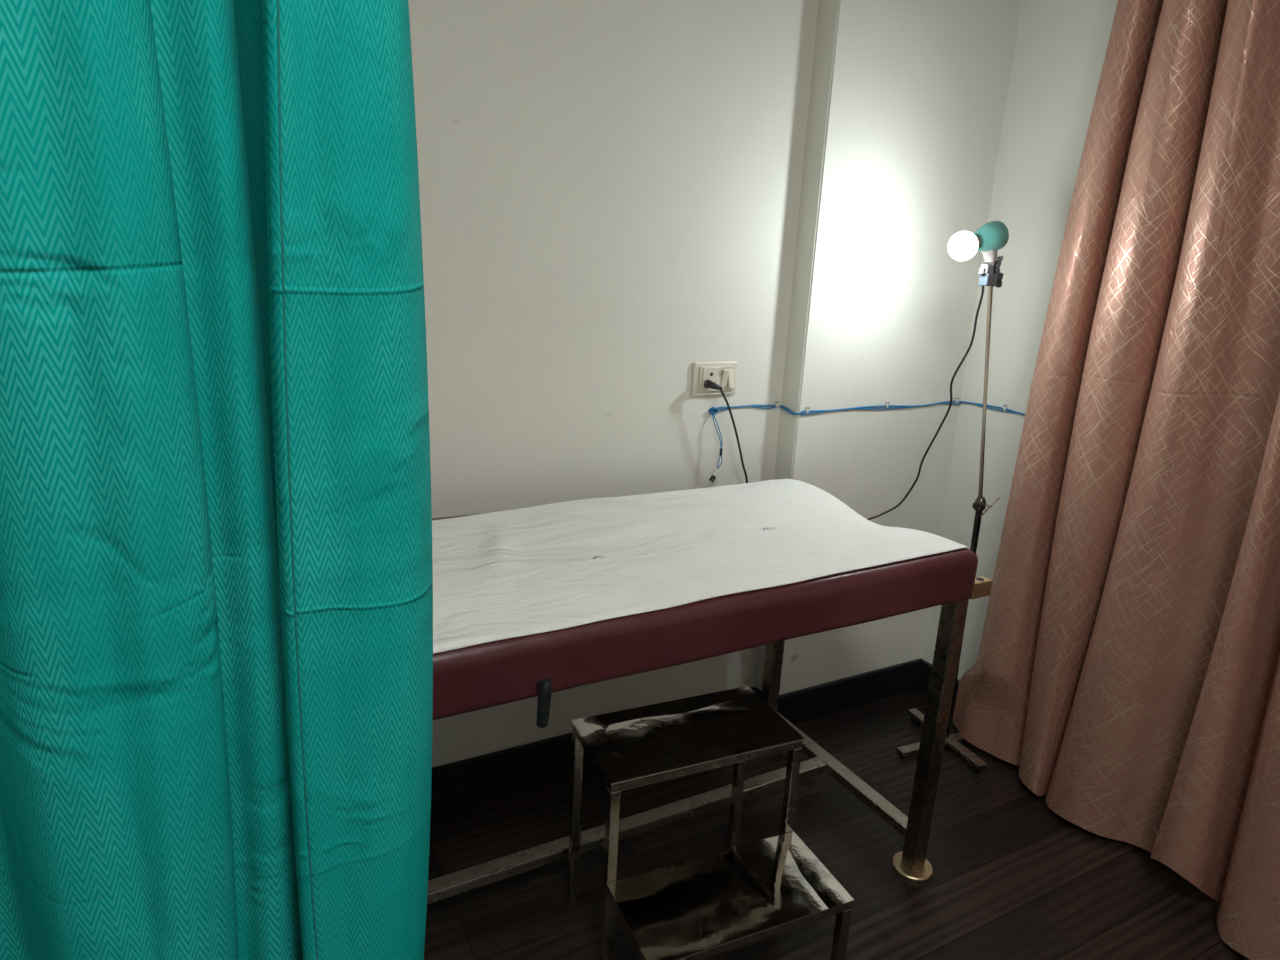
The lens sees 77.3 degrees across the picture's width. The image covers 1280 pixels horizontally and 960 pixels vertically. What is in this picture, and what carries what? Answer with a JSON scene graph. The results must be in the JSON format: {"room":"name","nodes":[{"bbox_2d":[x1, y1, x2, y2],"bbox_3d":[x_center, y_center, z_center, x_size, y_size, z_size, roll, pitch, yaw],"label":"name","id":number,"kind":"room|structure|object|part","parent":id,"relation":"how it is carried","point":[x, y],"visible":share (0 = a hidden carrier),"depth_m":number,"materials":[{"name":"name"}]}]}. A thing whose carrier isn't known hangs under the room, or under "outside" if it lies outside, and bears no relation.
{"room":"examination room","nodes":[
{"label":"examination room","id":0,"kind":"room"},
{"bbox_2d":[408,0,1021,767],"bbox_3d":[-0.620,-0.429,1.617,3.795,2.620,0.177,-6,17,-28],"label":"wall","id":1,"kind":"structure","parent":0,"point":[617,197],"depth_m":2.00,"materials":[{"name":"paint"}]},
{"bbox_2d":[431,658,922,807],"bbox_3d":[-0.651,0.796,1.899,3.595,0.107,0.091,-6,17,-28],"label":"baseboard","id":2,"kind":"structure","parent":1,"relation":"attached to","point":[455,781],"depth_m":2.16,"materials":[{"name":"black"}]},
{"bbox_2d":[691,361,737,395],"bbox_3d":[0.200,-0.265,2.095,0.136,0.088,0.029,-6,17,-28],"label":"wall socket","id":3,"kind":"object","parent":1,"relation":"attached to","point":[722,373],"visible":0.81,"depth_m":2.09,"materials":[{"name":"beige plastic"}]},
{"bbox_3d":[0.200,-0.265,2.095,0.108,0.068,0.005,-6,17,-28],"label":"module frame","id":4,"kind":"part","parent":3,"relation":"part of","materials":[{"name":"beige plastic"}]},
{"bbox_2d":[721,369,729,387],"bbox_3d":[0.221,-0.266,2.102,0.017,0.052,0.021,-6,17,-28],"label":"rocker switch","id":5,"kind":"object","parent":3,"relation":"attached to","point":[725,373],"depth_m":2.10,"materials":[{"name":"beige plastic"}]},
{"bbox_2d":[704,379,747,482],"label":"power cord","id":6,"kind":"object","parent":3,"relation":"in","point":[707,383],"depth_m":2.08,"materials":[{"name":"plastic"}]},
{"bbox_2d":[728,369,734,388],"bbox_3d":[0.240,-0.268,2.112,0.017,0.052,0.021,-6,17,-28],"label":"rocker switch","id":7,"kind":"object","parent":3,"relation":"attached to","point":[731,372],"depth_m":2.11,"materials":[{"name":"beige plastic"}]},
{"bbox_2d":[709,401,1025,481],"bbox_3d":[0.808,-0.004,1.906,0.882,0.199,1.054,-6,17,-28],"label":"cable","id":8,"kind":"object","parent":1,"relation":"attached to","point":[715,472],"visible":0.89,"depth_m":2.21,"materials":[{"name":"blue plastic"}]},
{"bbox_2d":[424,689,1249,959],"bbox_3d":[0.152,1.327,0.486,3.795,0.100,3.705,-6,17,-28],"label":"floor","id":9,"kind":"structure","parent":0,"point":[1013,878],"depth_m":1.88,"materials":[{"name":"brown wood"}]},
{"bbox_2d":[427,512,992,903],"bbox_3d":[-0.238,0.533,1.615,1.895,0.801,0.677,-6,17,-28],"label":"bed","id":10,"kind":"object","parent":9,"relation":"on","point":[494,673],"visible":0.38,"depth_m":1.51,"materials":[{"name":"red leather"}]},
{"bbox_3d":[-0.280,0.828,1.717,1.734,0.025,0.038,-6,17,-28],"label":"long rail","id":11,"kind":"part","parent":10,"relation":"part of","materials":[{"name":"metal"}]},
{"bbox_2d":[432,479,968,653],"bbox_3d":[-0.228,0.165,1.510,1.839,0.064,0.626,-6,17,-28],"label":"sheet","id":12,"kind":"object","parent":10,"relation":"on","point":[499,575],"visible":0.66,"depth_m":1.56,"materials":[{"name":"white fabric"}]},
{"bbox_3d":[-0.235,0.199,1.518,1.832,0.104,0.627,-6,17,-28],"label":"mattress","id":13,"kind":"part","parent":10,"relation":"part of","materials":[{"name":"red plastic"}]},
{"bbox_3d":[0.389,0.432,2.281,0.038,0.693,0.038,-6,17,-28],"label":"leg","id":14,"kind":"part","parent":10,"relation":"part of","materials":[{"name":"metal"}]},
{"bbox_3d":[0.512,0.759,2.109,0.038,0.025,0.534,-6,17,-28],"label":"cross rail","id":15,"kind":"part","parent":10,"relation":"part of","materials":[{"name":"metal"}]},
{"bbox_3d":[0.659,0.576,1.798,0.038,0.693,0.038,-6,17,-28],"label":"leg","id":16,"kind":"part","parent":10,"relation":"part of","materials":[{"name":"metal"}]},
{"bbox_2d":[970,576,992,598],"bbox_3d":[0.722,0.230,1.713,0.063,0.037,0.028,-6,17,-28],"label":"wooden block","id":17,"kind":"object","parent":10,"relation":"attached to","point":[981,586],"depth_m":1.70,"materials":[{"name":"brown wood"}]},
{"bbox_2d":[568,686,853,959],"bbox_3d":[0.127,0.744,1.606,0.423,0.433,0.420,-4,17,-23],"label":"step stool","id":18,"kind":"object","parent":9,"relation":"on","point":[706,906],"visible":1,"depth_m":1.55,"materials":[{"name":"metal"}]},
{"bbox_3d":[-0.137,0.717,1.704,0.020,0.410,0.020,-4,17,-23],"label":"leg","id":19,"kind":"part","parent":18,"relation":"part of","materials":[{"name":"metal"}]},
{"bbox_3d":[-0.058,0.768,1.531,0.020,0.410,0.020,-4,17,-23],"label":"leg","id":20,"kind":"part","parent":18,"relation":"part of","materials":[{"name":"metal"}]},
{"bbox_3d":[0.096,0.523,1.641,0.421,0.020,0.217,-4,17,-23],"label":"frame","id":21,"kind":"part","parent":18,"relation":"part of","materials":[{"name":"metal"}]},
{"bbox_3d":[0.170,0.789,1.514,0.421,0.020,0.199,-4,17,-23],"label":"frame","id":22,"kind":"part","parent":18,"relation":"part of","materials":[{"name":"metal"}]},
{"bbox_3d":[0.230,0.691,1.864,0.020,0.410,0.020,-4,17,-23],"label":"leg","id":23,"kind":"part","parent":18,"relation":"part of","materials":[{"name":"metal"}]},
{"bbox_3d":[0.309,0.742,1.690,0.020,0.410,0.020,-4,17,-23],"label":"leg","id":24,"kind":"part","parent":18,"relation":"part of","materials":[{"name":"metal"}]},
{"bbox_3d":[0.384,0.900,1.543,0.020,0.190,0.020,-4,17,-23],"label":"leg","id":25,"kind":"part","parent":18,"relation":"part of","materials":[{"name":"metal"}]},
{"bbox_2d":[867,221,1008,553],"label":"lamp","id":26,"kind":"object","parent":9,"relation":"on","point":[988,240],"depth_m":1.97,"materials":[{"name":"metal"}]},
{"bbox_3d":[0.523,-0.064,2.188,0.656,1.042,0.183,3,15,0],"label":"power cord","id":27,"kind":"part","parent":26,"relation":"part of","materials":[{"name":"black plastic"}]},
{"bbox_3d":[0.765,-0.557,1.903,0.057,0.067,0.067,-6,17,-28],"label":"bulb","id":28,"kind":"part","parent":26,"relation":"part of","materials":[{"name":"white glass"}]},
{"bbox_3d":[0.897,-0.215,2.079,0.109,0.597,0.012,-6,17,-28],"label":"rod","id":29,"kind":"part","parent":26,"relation":"part of","materials":[{"name":"silver metal"}]},
{"bbox_3d":[0.842,-0.591,1.936,0.086,0.073,0.071,-6,17,-28],"label":"lamp shade","id":30,"kind":"part","parent":26,"relation":"part of","materials":[{"name":"teal plastic"}]},
{"bbox_3d":[0.873,-0.523,1.967,0.032,0.037,0.017,-6,17,-28],"label":"wing knob","id":31,"kind":"part","parent":26,"relation":"part of","materials":[{"name":"grey plastic"}]},
{"bbox_3d":[0.888,-0.497,1.988,0.032,0.037,0.017,-6,17,-28],"label":"wing knob","id":32,"kind":"part","parent":26,"relation":"part of","materials":[{"name":"grey plastic"}]},
{"bbox_2d":[944,613,986,772],"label":"lamp stand","id":33,"kind":"object","parent":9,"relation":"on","point":[954,741],"depth_m":2.32,"materials":[{"name":"metal"}]},
{"bbox_2d":[921,0,1117,679],"bbox_3d":[1.882,-0.118,0.917,0.100,2.620,3.528,-6,17,-28],"label":"wall","id":34,"kind":"structure","parent":0,"point":[1060,48],"depth_m":2.24,"materials":[{"name":"paint"}]},
{"bbox_2d":[917,660,959,710],"bbox_3d":[1.753,1.087,1.257,0.014,0.107,3.414,-6,17,-28],"label":"baseboard","id":35,"kind":"structure","parent":34,"relation":"attached to","point":[926,667],"depth_m":2.67,"materials":[{"name":"black"}]},
{"bbox_2d":[1025,380,1031,408],"bbox_3d":[1.117,-0.228,2.212,0.017,0.084,0.102,-6,17,-28],"label":"switch plate","id":36,"kind":"object","parent":34,"relation":"attached to","point":[1030,383],"visible":0.12,"depth_m":2.25,"materials":[{"name":"beige plastic"}]},
{"bbox_3d":[0.278,-1.294,-0.229,3.795,0.100,3.705,-6,17,-28],"label":"ceiling","id":37,"kind":"structure","parent":0,"visible":0},
{"bbox_3d":[-0.785,-1.254,0.180,1.900,0.291,0.044,-6,17,-28],"label":"rail","id":38,"kind":"object","parent":37,"relation":"hanging from","visible":0},
{"bbox_2d":[0,0,302,959],"bbox_3d":[-0.617,-0.037,0.636,0.844,2.280,0.202,-9,19,-36],"label":"curtain","id":39,"kind":"object","parent":38,"relation":"hanging from","point":[146,802],"visible":0.73,"depth_m":0.70,"materials":[{"name":"teal fabric"}]},
{"bbox_2d":[262,0,432,959],"bbox_3d":[-0.294,-0.069,0.810,0.165,2.280,0.127,-4,17,-25],"label":"curtain","id":40,"kind":"object","parent":38,"relation":"hanging from","point":[349,372],"visible":1,"depth_m":0.77,"materials":[{"name":"teal fabric"}]},
{"bbox_3d":[1.486,-1.364,0.987,0.044,0.291,2.150,-6,17,-28],"label":"rail","id":41,"kind":"object","parent":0,"visible":0},
{"bbox_2d":[952,0,1279,852],"bbox_3d":[1.140,-0.268,1.866,0.119,2.319,0.663,-6,17,-28],"label":"curtain","id":42,"kind":"object","parent":41,"relation":"hanging from","point":[1155,389],"visible":0.94,"depth_m":1.84,"materials":[{"name":"pink fabric"}]},
{"bbox_2d":[1150,392,1279,959],"bbox_3d":[1.376,-0.117,1.355,0.155,2.320,0.583,-6,17,-28],"label":"curtain","id":43,"kind":"object","parent":41,"relation":"hanging from","point":[1219,830],"visible":1,"depth_m":1.67,"materials":[{"name":"pink fabric"}]}
]}

